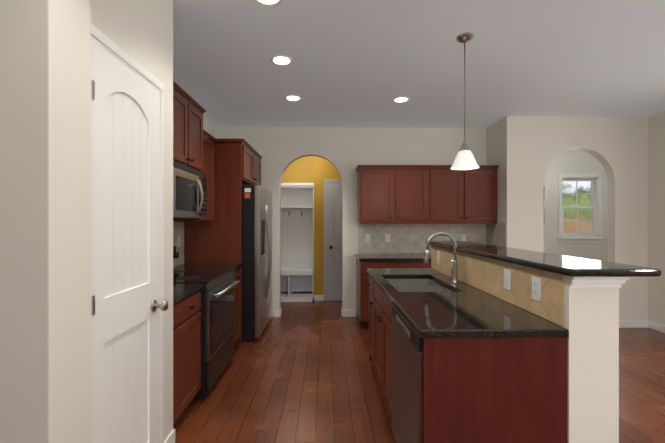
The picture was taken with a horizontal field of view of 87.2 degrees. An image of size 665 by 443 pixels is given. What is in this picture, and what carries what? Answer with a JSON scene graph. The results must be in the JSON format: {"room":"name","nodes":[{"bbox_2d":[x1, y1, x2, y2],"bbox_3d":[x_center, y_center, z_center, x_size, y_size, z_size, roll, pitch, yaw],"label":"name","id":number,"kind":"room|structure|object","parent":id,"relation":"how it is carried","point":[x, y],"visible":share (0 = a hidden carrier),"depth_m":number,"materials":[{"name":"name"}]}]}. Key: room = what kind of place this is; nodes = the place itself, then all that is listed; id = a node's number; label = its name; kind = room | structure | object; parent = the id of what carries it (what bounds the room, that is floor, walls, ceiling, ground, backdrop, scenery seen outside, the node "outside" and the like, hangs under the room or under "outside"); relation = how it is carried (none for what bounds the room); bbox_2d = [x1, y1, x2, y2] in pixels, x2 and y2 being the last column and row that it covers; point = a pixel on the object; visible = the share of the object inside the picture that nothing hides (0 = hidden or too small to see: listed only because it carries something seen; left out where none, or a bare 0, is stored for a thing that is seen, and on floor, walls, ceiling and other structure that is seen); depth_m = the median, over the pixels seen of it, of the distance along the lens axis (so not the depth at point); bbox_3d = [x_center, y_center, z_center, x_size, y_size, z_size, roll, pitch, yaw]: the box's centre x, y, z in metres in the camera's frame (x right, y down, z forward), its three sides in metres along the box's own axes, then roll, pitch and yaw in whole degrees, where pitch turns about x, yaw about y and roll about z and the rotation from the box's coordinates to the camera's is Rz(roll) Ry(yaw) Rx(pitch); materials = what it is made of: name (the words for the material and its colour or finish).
{"room":"kitchen","nodes":[
{"label":"kitchen","id":0,"kind":"room"},
{"bbox_2d":[0,0,99,442],"bbox_3d":[-2.543,0.011,1.201,3.250,2.740,0.200,0,0,-1],"label":"wall","id":1,"kind":"structure","parent":0,"point":[44,220],"depth_m":1.13,"materials":[{"name":"beige paint"}]},
{"bbox_2d":[100,0,173,440],"bbox_3d":[-1.037,0.011,1.747,0.120,2.740,0.820,0,0,-1],"label":"wall","id":2,"kind":"structure","parent":0,"point":[143,29],"depth_m":2.04,"materials":[{"name":"beige paint"}]},
{"bbox_2d":[91,23,168,442],"bbox_3d":[-0.926,0.298,1.672,0.096,2.166,0.650,0,0,-1],"label":"pantry door","id":3,"kind":"structure","parent":2,"relation":"in","point":[129,305],"depth_m":1.62,"materials":[{"name":"white wood"}]},
{"bbox_2d":[173,221,183,265],"bbox_3d":[-1.645,0.218,3.025,0.006,0.496,1.753,0,0,-1],"label":"tile backsplash","id":4,"kind":"structure","parent":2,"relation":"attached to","point":[178,228],"depth_m":3.75,"materials":[{"name":"beige tile"}]},
{"bbox_2d":[173,246,178,257],"bbox_3d":[-1.627,0.320,3.627,0.050,0.120,0.080,0,0,-1],"label":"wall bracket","id":5,"kind":"object","parent":4,"relation":"attached to","point":[174,253],"visible":0.85,"depth_m":3.61,"materials":[{"name":"black metal"}]},
{"bbox_2d":[177,236,180,246],"bbox_3d":[-1.650,0.210,3.756,0.008,0.116,0.072,0,0,-1],"label":"electrical outlet","id":6,"kind":"object","parent":4,"relation":"attached to","point":[178,240],"visible":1,"depth_m":3.74,"materials":[{"name":"white plastic"}]},
{"bbox_2d":[173,81,205,171],"bbox_3d":[-1.436,-0.788,3.040,0.423,0.624,0.824,0,0,-1],"label":"upper cabinet","id":7,"kind":"object","parent":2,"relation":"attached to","point":[188,110],"visible":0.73,"depth_m":3.02,"materials":[{"name":"brown wood"}]},
{"bbox_2d":[173,161,206,217],"bbox_3d":[-1.411,-0.251,3.040,0.472,0.438,0.756,0,0,-1],"label":"microwave","id":8,"kind":"object","parent":7,"relation":"attached to","point":[189,192],"visible":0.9,"depth_m":2.97,"materials":[{"name":"silver metal"}]},
{"bbox_2d":[212,124,483,316],"bbox_3d":[0.400,0.009,5.122,4.170,2.740,0.120,0,0,-1],"label":"wall","id":9,"kind":"structure","parent":0,"point":[289,154],"depth_m":5.06,"materials":[{"name":"beige paint"}]},
{"bbox_2d":[173,129,215,220],"bbox_3d":[-1.470,-0.465,3.664,0.378,0.930,0.482,0,0,-1],"label":"upper cabinet","id":10,"kind":"object","parent":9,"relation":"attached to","point":[208,153],"visible":0.25,"depth_m":3.72,"materials":[{"name":"brown wood"}]},
{"bbox_2d":[323,179,341,300],"bbox_3d":[0.264,0.321,6.040,0.842,2.116,0.096,0,0,-1],"label":"door","id":11,"kind":"structure","parent":9,"relation":"in","point":[332,239],"depth_m":6.06,"materials":[{"name":"grey wood"}]},
{"bbox_2d":[356,165,431,223],"bbox_3d":[0.838,-0.364,4.893,0.938,0.797,0.348,0,0,-1],"label":"upper cabinet","id":12,"kind":"object","parent":9,"relation":"attached to","point":[416,194],"depth_m":4.73,"materials":[{"name":"brown wood"}]},
{"bbox_2d":[358,222,485,253],"bbox_3d":[1.302,0.238,5.073,1.872,0.454,0.007,0,0,-1],"label":"tile backsplash","id":13,"kind":"structure","parent":9,"relation":"attached to","point":[409,238],"depth_m":5.07,"materials":[{"name":"beige tile"}]},
{"bbox_2d":[365,234,369,241],"bbox_3d":[0.511,0.239,5.048,0.072,0.116,0.014,0,0,-1],"label":"electrical outlet","id":14,"kind":"object","parent":13,"relation":"attached to","point":[367,237],"visible":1,"depth_m":5.05,"materials":[{"name":"white plastic"}]},
{"bbox_2d":[385,234,389,241],"bbox_3d":[0.802,0.239,5.053,0.072,0.116,0.014,0,0,-1],"label":"electrical outlet","id":15,"kind":"object","parent":13,"relation":"attached to","point":[387,237],"visible":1,"depth_m":5.05,"materials":[{"name":"white plastic"}]},
{"bbox_2d":[461,234,465,240],"bbox_3d":[1.906,0.239,5.075,0.072,0.116,0.008,0,0,-1],"label":"electrical outlet","id":16,"kind":"object","parent":13,"relation":"attached to","point":[463,237],"visible":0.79,"depth_m":5.07,"materials":[{"name":"white plastic"}]},
{"bbox_2d":[432,165,497,223],"bbox_3d":[1.776,-0.364,4.909,0.939,0.797,0.348,0,0,-1],"label":"upper cabinet","id":17,"kind":"object","parent":9,"relation":"attached to","point":[458,196],"depth_m":4.74,"materials":[{"name":"brown wood"}]},
{"bbox_2d":[172,0,664,127],"bbox_3d":[0.999,-1.390,3.121,12.000,0.060,12.700,0,0,-1],"label":"ceiling","id":18,"kind":"structure","parent":0,"point":[359,63],"depth_m":2.95,"materials":[{"name":"white paint"}]},
{"bbox_2d":[254,0,282,6],"bbox_3d":[-0.394,-1.355,2.107,0.194,0.007,0.194,0,0,-1],"label":"recessed light","id":19,"kind":"object","parent":18,"relation":"in","point":[269,3],"visible":1,"depth_m":2.16,"materials":[{"name":"white"}]},
{"bbox_2d":[270,55,292,65],"bbox_3d":[-0.428,-1.356,2.947,0.194,0.007,0.194,0,0,-1],"label":"recessed light","id":20,"kind":"object","parent":18,"relation":"in","point":[281,60],"visible":1,"depth_m":2.94,"materials":[{"name":"white"}]},
{"bbox_2d":[284,95,301,101],"bbox_3d":[-0.433,-1.356,3.847,0.194,0.007,0.194,0,0,-1],"label":"recessed light","id":21,"kind":"object","parent":18,"relation":"in","point":[293,98],"visible":1,"depth_m":3.85,"materials":[{"name":"white"}]},
{"bbox_2d":[392,97,409,102],"bbox_3d":[0.766,-1.356,3.897,0.194,0.007,0.194,0,0,-1],"label":"recessed light","id":22,"kind":"object","parent":18,"relation":"in","point":[401,99],"visible":1,"depth_m":3.88,"materials":[{"name":"white"}]},
{"bbox_2d":[450,32,479,169],"bbox_3d":[0.974,-0.876,2.571,0.205,0.967,0.205,0,0,-1],"label":"pendant light","id":23,"kind":"object","parent":18,"relation":"hanging from","point":[464,159],"visible":1,"depth_m":2.54,"materials":[{"name":"white glass"}]},
{"bbox_2d":[173,301,664,442],"bbox_3d":[0.999,1.410,3.123,12.000,0.060,12.700,0,0,-1],"label":"floor","id":24,"kind":"structure","parent":0,"point":[301,372],"depth_m":2.85,"materials":[{"name":"brown wood"}]},
{"bbox_2d":[173,290,203,423],"bbox_3d":[-1.313,0.943,2.406,0.648,0.874,0.498,0,0,-1],"label":"base cabinet","id":25,"kind":"object","parent":24,"relation":"on","point":[187,319],"depth_m":2.38,"materials":[{"name":"brown wood"}]},
{"bbox_2d":[173,269,239,399],"bbox_3d":[-1.269,0.921,3.043,0.757,0.919,0.766,0,0,-1],"label":"range","id":26,"kind":"object","parent":24,"relation":"on","point":[217,310],"visible":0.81,"depth_m":2.88,"materials":[{"name":"black"}]},
{"bbox_2d":[184,139,261,343],"bbox_3d":[-1.328,0.224,4.471,0.688,2.310,1.117,0,0,-1],"label":"enclosure","id":27,"kind":"object","parent":24,"relation":"on","point":[237,166],"visible":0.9,"depth_m":3.91,"materials":[{"name":"brown wood"}]},
{"bbox_2d":[233,268,243,341],"bbox_3d":[-1.335,0.943,3.669,0.648,0.874,0.477,0,0,-1],"label":"base cabinet","id":28,"kind":"object","parent":24,"relation":"on","point":[237,273],"depth_m":3.79,"materials":[{"name":"brown wood"}]},
{"bbox_2d":[173,263,242,302],"bbox_3d":[-1.316,0.486,3.033,0.663,0.037,1.755,0,0,-1],"label":"countertop","id":29,"kind":"structure","parent":28,"relation":"on","point":[181,291],"depth_m":2.65,"materials":[{"name":"stone"}]},
{"bbox_2d":[242,185,271,341],"bbox_3d":[-1.201,0.482,4.449,0.845,1.795,0.941,0,0,-1],"label":"refrigerator","id":30,"kind":"object","parent":24,"relation":"on","point":[257,257],"visible":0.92,"depth_m":3.99,"materials":[{"name":"silver metal"}]},
{"bbox_2d":[281,183,313,301],"bbox_3d":[-0.964,0.353,6.177,1.270,2.050,0.420,0,0,-1],"label":"hall tree","id":31,"kind":"object","parent":24,"relation":"on","point":[297,237],"visible":0.44,"depth_m":6.38,"materials":[{"name":"white wood"}]},
{"bbox_2d":[368,275,371,360],"bbox_3d":[0.680,0.943,3.284,0.638,0.874,0.405,0,0,-1],"label":"base cabinet","id":32,"kind":"object","parent":24,"relation":"on","point":[370,278],"depth_m":3.39,"materials":[{"name":"brown wood"}]},
{"bbox_2d":[367,268,568,337],"bbox_3d":[0.686,0.487,2.504,0.653,0.037,1.985,0,0,-1],"label":"countertop","id":33,"kind":"structure","parent":32,"relation":"on","point":[463,310],"depth_m":1.80,"materials":[{"name":"stone"}]},
{"bbox_2d":[386,279,451,291],"bbox_3d":[0.649,0.601,2.701,0.425,0.190,0.750,0,0,-1],"label":"sink","id":34,"kind":"object","parent":33,"relation":"in","point":[413,285],"visible":0.08,"depth_m":2.88,"materials":[{"name":"silver metal"}]},
{"bbox_2d":[424,232,458,282],"bbox_3d":[0.832,0.275,2.687,0.270,0.387,0.096,0,0,-1],"label":"faucet","id":35,"kind":"object","parent":33,"relation":"on","point":[454,266],"visible":1,"depth_m":2.66,"materials":[{"name":"grey metal"}]},
{"bbox_2d":[356,258,430,327],"bbox_3d":[0.826,0.942,4.752,0.948,0.874,0.633,0,0,-1],"label":"base cabinet","id":36,"kind":"object","parent":24,"relation":"on","point":[362,296],"depth_m":4.44,"materials":[{"name":"brown wood"}]},
{"bbox_2d":[355,254,430,260],"bbox_3d":[1.290,0.486,4.751,1.917,0.037,0.648,0,0,-1],"label":"countertop","id":37,"kind":"structure","parent":36,"relation":"on","point":[389,257],"depth_m":4.53,"materials":[{"name":"stone"}]},
{"bbox_2d":[372,279,452,416],"bbox_3d":[0.691,0.943,2.638,0.638,0.874,0.887,0,0,-1],"label":"base cabinet","id":38,"kind":"object","parent":24,"relation":"on","point":[381,305],"depth_m":2.60,"materials":[{"name":"brown wood"}]},
{"bbox_2d":[423,337,566,442],"bbox_3d":[0.705,0.944,1.860,0.638,0.874,0.670,0,0,-1],"label":"island end panel","id":39,"kind":"object","parent":24,"relation":"on","point":[494,390],"depth_m":1.53,"materials":[{"name":"brown wood"}]},
{"bbox_2d":[392,304,422,442],"bbox_3d":[0.417,0.937,1.857,0.096,0.848,0.618,0,0,-1],"label":"dishwasher","id":40,"kind":"object","parent":39,"relation":"in","point":[407,383],"visible":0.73,"depth_m":1.77,"materials":[{"name":"silver metal"}]},
{"bbox_2d":[434,269,628,442],"bbox_3d":[1.138,0.806,2.514,0.246,1.149,2.032,0,0,-1],"label":"wall column","id":41,"kind":"structure","parent":24,"relation":"on","point":[591,314],"depth_m":1.52,"materials":[{"name":"beige paint"}]},
{"bbox_2d":[431,245,563,325],"bbox_3d":[1.010,0.350,2.527,0.006,0.232,1.950,0,0,-1],"label":"tile backsplash","id":42,"kind":"structure","parent":41,"relation":"attached to","point":[485,274],"depth_m":1.98,"materials":[{"name":"beige tile"}]},
{"bbox_2d":[437,251,439,263],"bbox_3d":[0.990,0.335,3.262,0.008,0.116,0.072,0,0,-1],"label":"outlet","id":43,"kind":"object","parent":42,"relation":"attached to","point":[438,257],"visible":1,"depth_m":3.25,"materials":[{"name":"white plastic"}]},
{"bbox_2d":[504,269,510,290],"bbox_3d":[1.008,0.336,2.022,0.014,0.116,0.072,0,0,-1],"label":"outlet","id":44,"kind":"object","parent":42,"relation":"attached to","point":[507,279],"visible":1,"depth_m":2.01,"materials":[{"name":"white plastic"}]},
{"bbox_2d":[532,276,540,301],"bbox_3d":[1.016,0.336,1.742,0.008,0.116,0.072,0,0,-1],"label":"outlet","id":45,"kind":"object","parent":42,"relation":"attached to","point":[536,288],"visible":1,"depth_m":1.73,"materials":[{"name":"white plastic"}]},
{"bbox_2d":[425,241,661,276],"bbox_3d":[1.160,0.214,2.510,0.390,0.033,2.130,0,0,-1],"label":"countertop","id":46,"kind":"structure","parent":41,"relation":"on","point":[570,266],"depth_m":1.73,"materials":[{"name":"stone"}]},
{"bbox_2d":[484,116,523,249],"bbox_3d":[2.370,0.009,4.801,0.240,2.740,0.570,0,0,-1],"label":"wall","id":47,"kind":"structure","parent":0,"point":[504,139],"depth_m":4.52,"materials":[{"name":"beige paint"}]},
{"bbox_2d":[486,222,505,246],"bbox_3d":[2.246,0.238,4.804,0.006,0.454,0.561,0,0,-1],"label":"backsplash","id":48,"kind":"object","parent":47,"relation":"attached to","point":[495,234],"visible":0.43,"depth_m":4.78,"materials":[{"name":"beige tile"}]},
{"bbox_2d":[524,116,647,319],"bbox_3d":[3.289,0.009,4.591,1.590,2.740,0.120,0,0,-1],"label":"wall","id":49,"kind":"structure","parent":0,"point":[615,148],"depth_m":4.54,"materials":[{"name":"beige paint"}]},
{"bbox_2d":[557,174,603,242],"bbox_3d":[4.557,-0.242,6.473,0.840,1.270,0.158,0,0,-1],"label":"window","id":50,"kind":"structure","parent":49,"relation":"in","point":[595,236],"depth_m":6.43,"materials":[{"name":"white"}]},
{"bbox_2d":[619,320,647,327],"bbox_3d":[3.873,1.329,4.535,0.424,0.100,0.014,0,0,-1],"label":"baseboard","id":51,"kind":"structure","parent":49,"relation":"attached to","point":[622,323],"depth_m":4.53,"materials":[{"name":"white wood"}]},
{"bbox_2d":[648,112,664,324],"bbox_3d":[4.227,0.011,0.962,0.120,2.740,7.410,0,0,-1],"label":"wall","id":52,"kind":"structure","parent":0,"point":[656,123],"depth_m":4.43,"materials":[{"name":"beige paint"}]},
{"bbox_2d":[648,320,664,332],"bbox_3d":[4.161,1.331,0.887,0.014,0.100,7.320,0,0,-1],"label":"baseboard","id":53,"kind":"structure","parent":52,"relation":"attached to","point":[659,327],"depth_m":4.41,"materials":[{"name":"white wood"}]},
{"label":"outside","id":54,"kind":"structure","parent":0,"visible":0},
{"bbox_2d":[563,181,591,232],"bbox_3d":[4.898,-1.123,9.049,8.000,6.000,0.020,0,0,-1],"label":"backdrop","id":55,"kind":"structure","parent":54,"point":[585,226],"depth_m":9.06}
]}

